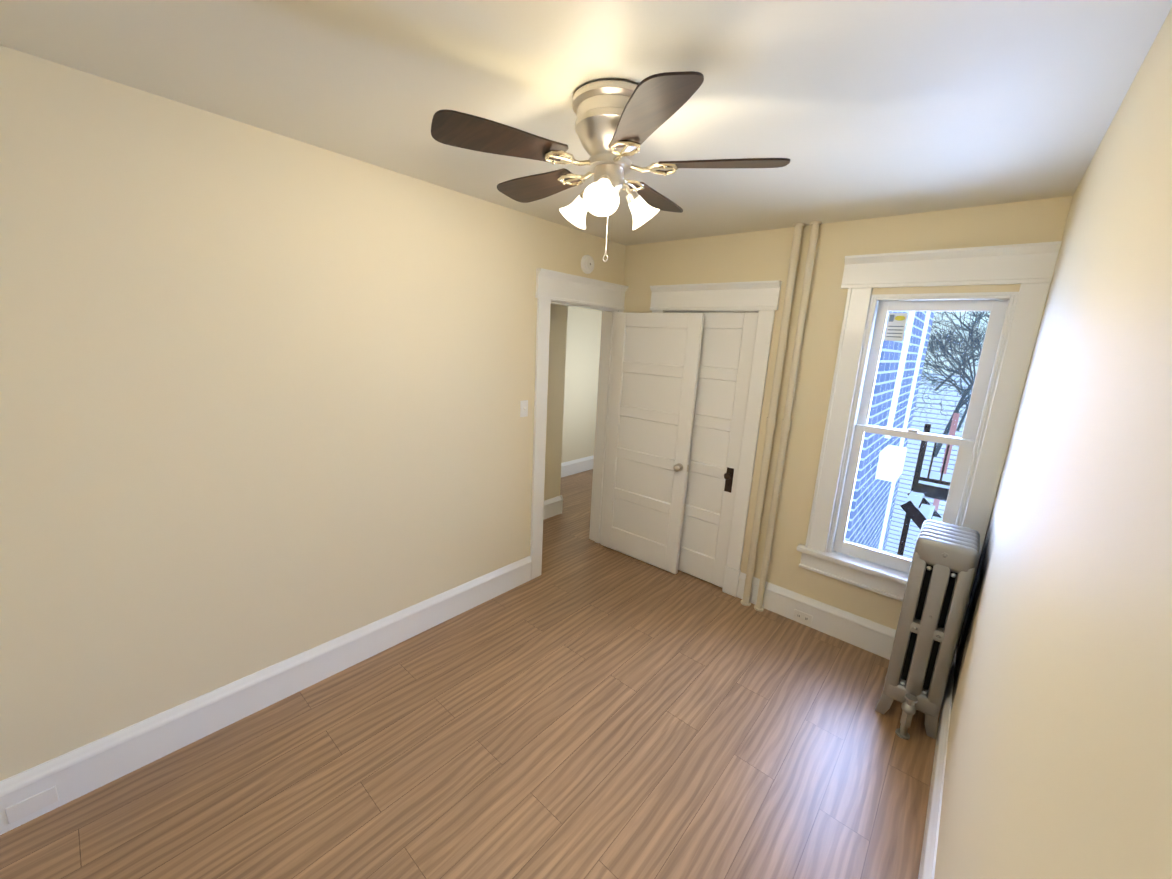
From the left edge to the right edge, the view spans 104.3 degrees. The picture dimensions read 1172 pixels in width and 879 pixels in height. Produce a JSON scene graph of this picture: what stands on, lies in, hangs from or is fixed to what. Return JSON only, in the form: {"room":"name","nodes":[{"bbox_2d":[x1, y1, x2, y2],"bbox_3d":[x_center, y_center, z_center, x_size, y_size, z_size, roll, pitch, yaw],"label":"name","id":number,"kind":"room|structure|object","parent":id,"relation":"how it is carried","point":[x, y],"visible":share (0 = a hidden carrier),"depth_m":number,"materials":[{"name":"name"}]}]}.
{"room":"empty bedroom","nodes":[
{"label":"empty bedroom","id":0,"kind":"room"},
{"bbox_2d":[0,45,625,780],"bbox_3d":[0.170,-0.312,3.982,0.140,2.600,7.730,13,16,39],"label":"wall","id":1,"kind":"structure","parent":0,"point":[262,393],"depth_m":1.91,"materials":[{"name":"beige paint"}]},
{"bbox_2d":[5,786,58,823],"bbox_3d":[-2.034,1.342,1.674,0.006,0.068,0.120,13,16,39],"label":"outlet","id":2,"kind":"object","parent":1,"relation":"attached to","point":[30,805],"visible":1,"depth_m":1.67,"materials":[{"name":"white plastic"}]},
{"bbox_2d":[0,556,531,834],"bbox_3d":[-1.348,1.170,2.458,0.024,0.200,2.812,13,16,39],"label":"baseboard","id":3,"kind":"structure","parent":1,"relation":"attached to","point":[83,770],"depth_m":2.10,"materials":[{"name":"white wood"}]},
{"bbox_2d":[520,400,527,416],"bbox_3d":[-0.428,-0.214,3.172,0.017,0.116,0.070,13,16,39],"label":"switch plate","id":4,"kind":"object","parent":1,"relation":"attached to","point":[523,408],"visible":1,"depth_m":3.17,"materials":[{"name":"white plastic"}]},
{"bbox_2d":[530,268,628,579],"bbox_3d":[-0.091,-0.103,3.706,0.214,2.283,1.047,13,16,39],"label":"door frame","id":5,"kind":"structure","parent":1,"relation":"attached to","point":[559,286],"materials":[{"name":"white wood"}]},
{"bbox_2d":[581,255,593,273],"bbox_3d":[0.018,-1.302,3.382,0.038,0.132,0.132,13,16,39],"label":"smoke detector","id":6,"kind":"object","parent":1,"relation":"attached to","point":[587,264],"visible":1,"depth_m":3.36,"materials":[{"name":"white plastic"}]},
{"bbox_2d":[601,312,703,573],"bbox_3d":[0.478,0.029,3.720,0.787,2.062,0.108,13,16,39],"label":"bedroom door","id":7,"kind":"structure","parent":1,"relation":"in","point":[655,366],"depth_m":3.69,"materials":[{"name":"white wood"}]},
{"bbox_2d":[0,469,939,878],"bbox_3d":[0.122,1.030,4.161,5.320,0.100,7.870,13,16,39],"label":"floor","id":8,"kind":"structure","parent":0,"point":[590,710],"depth_m":2.01,"materials":[{"name":"brown wood"}]},
{"bbox_2d":[741,223,804,605],"bbox_3d":[1.246,-0.059,3.082,0.071,2.600,0.071,10,14,31],"label":"riser pipe","id":9,"kind":"object","parent":8,"relation":"on","point":[783,334],"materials":[{"name":"beige metal"}]},
{"bbox_2d":[749,221,821,610],"bbox_3d":[1.319,-0.041,3.021,0.065,2.600,0.065,10,14,31],"label":"riser pipe","id":10,"kind":"object","parent":8,"relation":"on","point":[786,422],"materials":[{"name":"beige metal"}]},
{"bbox_2d":[875,520,979,739],"bbox_3d":[1.737,0.955,2.313,0.264,1.000,0.475,13,16,39],"label":"radiator","id":11,"kind":"object","parent":8,"relation":"on","point":[943,566],"visible":1,"depth_m":2.21,"materials":[{"name":"silver metal"}]},
{"bbox_2d":[544,304,567,500],"bbox_3d":[-1.618,-0.223,3.139,0.140,2.600,4.110,13,16,39],"label":"wall","id":12,"kind":"structure","parent":0,"point":[556,373],"depth_m":4.55,"materials":[{"name":"beige paint"}]},
{"bbox_2d":[543,495,562,519],"bbox_3d":[-1.565,0.952,3.404,0.024,0.200,3.994,13,16,39],"label":"baseboard","id":13,"kind":"structure","parent":12,"relation":"attached to","point":[552,507],"depth_m":4.78,"materials":[{"name":"white wood"}]},
{"bbox_2d":[561,306,601,462],"bbox_3d":[-0.147,-0.804,6.155,0.140,2.600,4.500,13,16,39],"label":"wall","id":14,"kind":"structure","parent":0,"point":[582,370],"depth_m":6.16,"materials":[{"name":"beige paint"}]},
{"bbox_2d":[561,455,593,477],"bbox_3d":[-0.147,0.381,6.360,0.024,0.200,4.500,13,16,39],"label":"baseboard","id":15,"kind":"structure","parent":14,"relation":"attached to","point":[572,467],"depth_m":6.37,"materials":[{"name":"white wood"}]},
{"bbox_2d":[0,0,1171,245],"bbox_3d":[0.096,-1.165,1.532,2.820,0.100,4.200,13,16,39],"label":"ceiling","id":16,"kind":"structure","parent":0,"point":[850,110],"depth_m":1.37,"materials":[{"name":"beige paint"}]},
{"bbox_2d":[431,71,789,261],"bbox_3d":[0.064,-0.863,1.560,1.075,0.503,1.090,13,16,39],"label":"ceiling fan","id":17,"kind":"object","parent":16,"relation":"attached to","point":[618,122],"visible":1,"depth_m":1.40,"materials":[{"name":"brown wood"}]},
{"bbox_2d":[624,199,1042,629],"bbox_3d":[1.271,-0.108,3.312,2.440,2.600,0.280,13,16,39],"label":"wall","id":18,"kind":"structure","parent":0,"point":[837,243],"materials":[{"name":"beige paint"}]},
{"bbox_2d":[664,310,758,312],"bbox_3d":[0.863,0.073,3.561,0.785,2.100,0.070,13,16,39],"label":"trim","id":19,"kind":"structure","parent":18,"relation":"attached to","point":[665,311],"depth_m":3.31,"materials":[{"name":"white wood"}]},
{"bbox_2d":[666,312,757,587],"bbox_3d":[0.835,0.083,3.530,0.749,2.073,0.097,13,16,39],"label":"closet door","id":20,"kind":"structure","parent":18,"relation":"in","point":[726,355],"depth_m":3.42,"materials":[{"name":"white wood"}]},
{"bbox_2d":[650,280,781,596],"bbox_3d":[0.828,-0.004,3.497,0.985,2.274,0.052,13,16,39],"label":"trim","id":21,"kind":"structure","parent":18,"relation":"attached to","point":[763,297],"depth_m":3.23,"materials":[{"name":"white wood"}]},
{"bbox_2d":[793,609,812,624],"bbox_3d":[1.490,1.221,3.131,0.118,0.068,0.008,13,16,39],"label":"outlet","id":22,"kind":"object","parent":18,"relation":"attached to","point":[802,616],"visible":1,"depth_m":3.13,"materials":[{"name":"white plastic"}]},
{"bbox_2d":[737,572,895,659],"bbox_3d":[1.626,1.205,3.022,1.270,0.200,0.024,13,16,39],"label":"baseboard","id":23,"kind":"structure","parent":18,"relation":"attached to","point":[861,632],"depth_m":3.03,"materials":[{"name":"white wood"}]},
{"bbox_2d":[796,241,1061,620],"bbox_3d":[1.925,-0.050,2.737,0.905,1.990,0.375,13,16,39],"label":"window","id":24,"kind":"structure","parent":18,"relation":"in","point":[982,442],"depth_m":2.55,"materials":[{"name":"white wood"}]},
{"bbox_2d":[884,313,907,340],"bbox_3d":[1.825,-0.663,2.681,0.092,0.160,0.003,13,16,39],"label":"window sticker","id":25,"kind":"object","parent":24,"relation":"attached to","point":[896,325],"visible":1,"depth_m":2.68,"materials":[{"name":"white paper"}]},
{"bbox_2d":[960,196,1072,631],"bbox_3d":[2.281,0.131,2.465,0.240,2.600,0.280,13,16,39],"label":"wall","id":26,"kind":"structure","parent":0,"point":[1052,219],"depth_m":2.15,"materials":[{"name":"beige paint"}]},
{"bbox_2d":[934,8,1171,878],"bbox_3d":[0.945,0.409,0.869,0.140,2.600,3.920,13,16,39],"label":"wall","id":27,"kind":"structure","parent":0,"point":[1058,765],"depth_m":0.76,"materials":[{"name":"beige paint"}]},
{"bbox_2d":[918,647,956,878],"bbox_3d":[0.868,1.532,1.224,0.024,0.250,3.780,13,16,39],"label":"baseboard","id":28,"kind":"structure","parent":27,"relation":"attached to","point":[929,851],"depth_m":1.78,"materials":[{"name":"white wood"}]},
{"bbox_2d":[951,509,993,707],"bbox_3d":[1.896,0.808,2.229,0.001,0.940,0.750,13,16,39],"label":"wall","id":29,"kind":"structure","parent":27,"relation":"attached to","point":[965,634],"depth_m":2.25,"materials":[{"name":"black"}]},
{"label":"outside","id":30,"kind":"structure","parent":0,"visible":0},
{"bbox_2d":[845,311,934,550],"bbox_3d":[2.214,2.683,4.960,0.975,10.550,2.685,13,16,39],"label":"neighboring building","id":31,"kind":"structure","parent":30,"point":[879,498],"depth_m":3.55,"materials":[{"name":"blue"}]},
{"bbox_2d":[875,311,930,549],"bbox_3d":[2.434,0.153,4.466,1.230,5.720,2.885,13,16,39],"label":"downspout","id":32,"kind":"object","parent":31,"relation":"attached to","point":[888,451],"depth_m":3.58,"materials":[{"name":"white metal"}]},
{"bbox_2d":[897,424,951,555],"bbox_3d":[5.440,3.243,7.095,1.478,6.880,1.825,13,16,39],"label":"deck","id":33,"kind":"object","parent":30,"point":[928,490],"depth_m":6.77,"materials":[{"name":"black metal"}]},
{"bbox_2d":[885,373,973,557],"bbox_3d":[8.287,3.515,9.891,10.000,9.450,5.000,13,16,39],"label":"house","id":34,"kind":"structure","parent":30,"point":[900,498],"depth_m":11.58,"materials":[{"name":"wood"}]},
{"bbox_2d":[916,311,987,422],"bbox_3d":[8.909,-2.877,9.860,4.100,5.600,0.005,13,16,39],"label":"twigs","id":35,"kind":"object","parent":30,"point":[933,383],"depth_m":10.56,"materials":[{"name":"grey plant"}]},
{"bbox_2d":[920,311,989,456],"bbox_3d":[7.785,-1.460,8.262,3.522,5.022,2.921,13,16,39],"label":"tree","id":36,"kind":"object","parent":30,"point":[965,360],"depth_m":8.60,"materials":[{"name":"grey plant"}]},
{"bbox_2d":[922,311,990,376],"bbox_3d":[12.847,-2.471,13.646,22.000,24.000,0.100,13,16,39],"label":"sky","id":37,"kind":"structure","parent":30,"point":[957,322],"depth_m":14.44,"materials":[{"name":"white"}]}
]}

